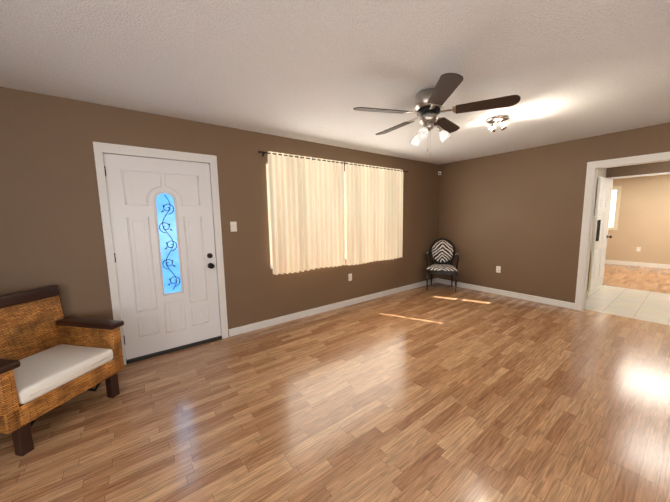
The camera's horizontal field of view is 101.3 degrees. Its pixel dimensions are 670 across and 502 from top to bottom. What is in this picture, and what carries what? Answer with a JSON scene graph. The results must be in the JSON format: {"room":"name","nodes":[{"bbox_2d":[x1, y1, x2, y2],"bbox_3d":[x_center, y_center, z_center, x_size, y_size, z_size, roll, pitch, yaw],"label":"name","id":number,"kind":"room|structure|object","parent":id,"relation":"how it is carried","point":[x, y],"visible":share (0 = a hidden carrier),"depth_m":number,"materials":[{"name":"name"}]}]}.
{"room":"living room","nodes":[
{"label":"living room","id":0,"kind":"room"},
{"bbox_2d":[0,87,438,336],"bbox_3d":[-0.653,-0.255,3.723,7.142,2.440,0.120,-6,8,-37],"label":"wall","id":1,"kind":"structure","parent":0,"point":[51,229],"depth_m":2.62,"materials":[{"name":"brown paint"}]},
{"bbox_2d":[93,142,228,364],"bbox_3d":[-1.748,0.029,2.914,1.035,2.105,0.140,-6,8,-37],"label":"door frame","id":2,"kind":"structure","parent":1,"relation":"attached to","point":[100,148],"depth_m":2.73,"materials":[{"name":"white paint"}]},
{"bbox_2d":[103,153,220,359],"bbox_3d":[-1.725,0.061,2.870,0.903,1.983,0.117,-6,8,-37],"label":"entry door","id":3,"kind":"structure","parent":1,"relation":"in","point":[161,214],"depth_m":2.84,"materials":[{"name":"white paint"}]},
{"bbox_2d":[230,222,236,231],"bbox_3d":[-1.189,-0.287,3.228,0.072,0.116,0.018,-6,8,-37],"label":"switch plate","id":4,"kind":"object","parent":1,"relation":"attached to","point":[233,226],"visible":1,"depth_m":3.23,"materials":[{"name":"white plastic"}]},
{"bbox_2d":[258,151,407,274],"bbox_3d":[0.195,-0.548,4.195,2.770,1.570,0.100,-6,8,-37],"label":"curtains","id":5,"kind":"object","parent":1,"relation":"attached to","point":[307,205],"visible":1,"depth_m":3.96,"materials":[{"name":"beige fabric"}]},
{"bbox_2d":[229,278,436,336],"bbox_3d":[0.448,0.804,4.580,4.302,0.095,0.019,-6,8,-37],"label":"baseboard","id":6,"kind":"structure","parent":1,"relation":"attached to","point":[283,319],"depth_m":4.05,"materials":[{"name":"white paint"}]},
{"bbox_2d":[266,162,402,268],"bbox_3d":[0.157,-0.548,4.289,2.600,1.340,0.145,-6,8,-37],"label":"window","id":7,"kind":"structure","parent":1,"relation":"in","point":[269,221],"depth_m":3.53,"materials":[{"name":"white paint"}]},
{"bbox_2d":[0,282,669,501],"bbox_3d":[0.923,1.199,1.812,7.142,0.050,5.299,-6,8,-37],"label":"floor","id":8,"kind":"structure","parent":0,"point":[437,392],"depth_m":1.95,"materials":[{"name":"laminate"}]},
{"bbox_2d":[0,285,123,455],"bbox_3d":[-2.136,0.766,1.966,0.714,0.880,0.750,0,7,12],"label":"rattan armchair","id":9,"kind":"object","parent":8,"relation":"on","point":[51,357],"visible":1,"depth_m":2.03,"materials":[{"name":"brown wicker"}]},
{"bbox_2d":[426,238,458,292],"bbox_3d":[2.059,0.255,5.293,0.611,0.964,0.548,2,7,22],"label":"chair","id":10,"kind":"object","parent":8,"relation":"on","point":[442,253],"visible":1,"depth_m":5.39,"materials":[{"name":"fabric"}]},
{"bbox_2d":[0,0,669,164],"bbox_3d":[0.880,-1.273,1.517,7.142,0.050,5.299,-6,8,-37],"label":"ceiling","id":11,"kind":"structure","parent":0,"point":[316,71],"depth_m":1.87,"materials":[{"name":"white paint"}]},
{"bbox_2d":[353,73,520,155],"bbox_3d":[0.800,-1.093,2.422,1.276,0.518,1.258,-6,8,-37],"label":"ceiling fan","id":12,"kind":"object","parent":11,"relation":"hanging from","point":[429,103],"visible":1,"depth_m":2.26,"materials":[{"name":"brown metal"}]},
{"bbox_2d":[487,115,509,131],"bbox_3d":[1.772,-1.377,2.992,0.220,0.124,0.220,-6,8,-37],"label":"ceiling spotlights","id":13,"kind":"object","parent":11,"relation":"attached to","point":[492,121],"visible":1,"depth_m":2.97,"materials":[{"name":"white glass"}]},
{"bbox_2d":[436,122,669,302],"bbox_3d":[3.744,-0.330,3.705,0.120,2.440,5.179,-6,8,-37],"label":"wall","id":14,"kind":"structure","parent":0,"point":[516,215],"depth_m":4.45,"materials":[{"name":"brown paint"}]},
{"bbox_2d":[496,266,500,272],"bbox_3d":[2.882,0.325,4.849,0.008,0.116,0.072,-6,8,-37],"label":"outlet","id":15,"kind":"object","parent":14,"relation":"attached to","point":[498,269],"visible":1,"depth_m":4.84,"materials":[{"name":"white plastic"}]},
{"bbox_2d":[437,278,574,308],"bbox_3d":[2.849,0.719,4.946,0.015,0.095,2.270,-6,8,-37],"label":"baseboard","id":16,"kind":"structure","parent":14,"relation":"attached to","point":[554,302],"depth_m":4.68,"materials":[{"name":"white paint"}]},
{"bbox_2d":[574,152,669,310],"bbox_3d":[3.962,-0.131,3.426,0.142,2.103,1.346,-6,8,-37],"label":"door frame","id":17,"kind":"structure","parent":14,"relation":"attached to","point":[593,167],"depth_m":3.83,"materials":[{"name":"white paint"}]},
{"bbox_2d":[587,168,606,288],"bbox_3d":[4.364,-0.471,4.801,2.198,2.440,0.100,-6,8,-37],"label":"wall","id":18,"kind":"structure","parent":0,"point":[602,172],"depth_m":4.98,"materials":[{"name":"beige paint"}]},
{"bbox_2d":[587,216,600,298],"bbox_3d":[4.328,0.093,4.675,0.561,1.350,0.152,-6,8,-37],"label":"wall","id":19,"kind":"structure","parent":18,"relation":"attached to","point":[595,231],"depth_m":4.64,"materials":[{"name":"white paint"}]},
{"bbox_2d":[588,177,612,290],"bbox_3d":[4.970,-0.314,5.090,0.810,2.022,0.109,-6,8,-34],"label":"hall door","id":20,"kind":"structure","parent":18,"relation":"in","point":[603,197],"depth_m":5.08,"materials":[{"name":"white paint"}]},
{"bbox_2d":[585,285,669,324],"bbox_3d":[5.098,0.876,3.906,2.078,0.050,2.630,-6,8,-37],"label":"floor","id":21,"kind":"structure","parent":0,"point":[649,306],"depth_m":4.28,"materials":[{"name":"beige tile"}]},
{"bbox_2d":[602,264,669,293],"bbox_3d":[6.906,0.591,6.041,3.400,0.050,3.900,-6,8,-37],"label":"floor","id":22,"kind":"structure","parent":0,"point":[642,278],"depth_m":5.94,"materials":[{"name":"laminate"}]},
{"bbox_2d":[605,174,669,264],"bbox_3d":[8.203,-0.786,6.875,0.100,2.440,3.900,-6,8,-37],"label":"wall","id":23,"kind":"structure","parent":0,"point":[644,218],"depth_m":7.09,"materials":[{"name":"beige paint"}]},
{"bbox_2d":[608,186,621,229],"bbox_3d":[7.386,-1.200,7.855,0.070,1.180,1.050,-6,8,-37],"label":"window","id":24,"kind":"structure","parent":23,"relation":"in","point":[614,213],"depth_m":7.49,"materials":[{"name":"beige"}]},
{"bbox_2d":[605,260,669,268],"bbox_3d":[8.207,0.380,6.938,0.015,0.110,3.800,-6,8,-37],"label":"baseboard","id":25,"kind":"structure","parent":23,"relation":"attached to","point":[651,265],"depth_m":7.22,"materials":[{"name":"white paint"}]},
{"bbox_2d":[606,161,669,178],"bbox_3d":[5.967,-1.464,4.252,0.128,0.395,2.529,-6,8,-37],"label":"header beam","id":26,"kind":"structure","parent":0,"point":[648,169],"depth_m":4.89,"materials":[{"name":"brown paint"}]}
]}

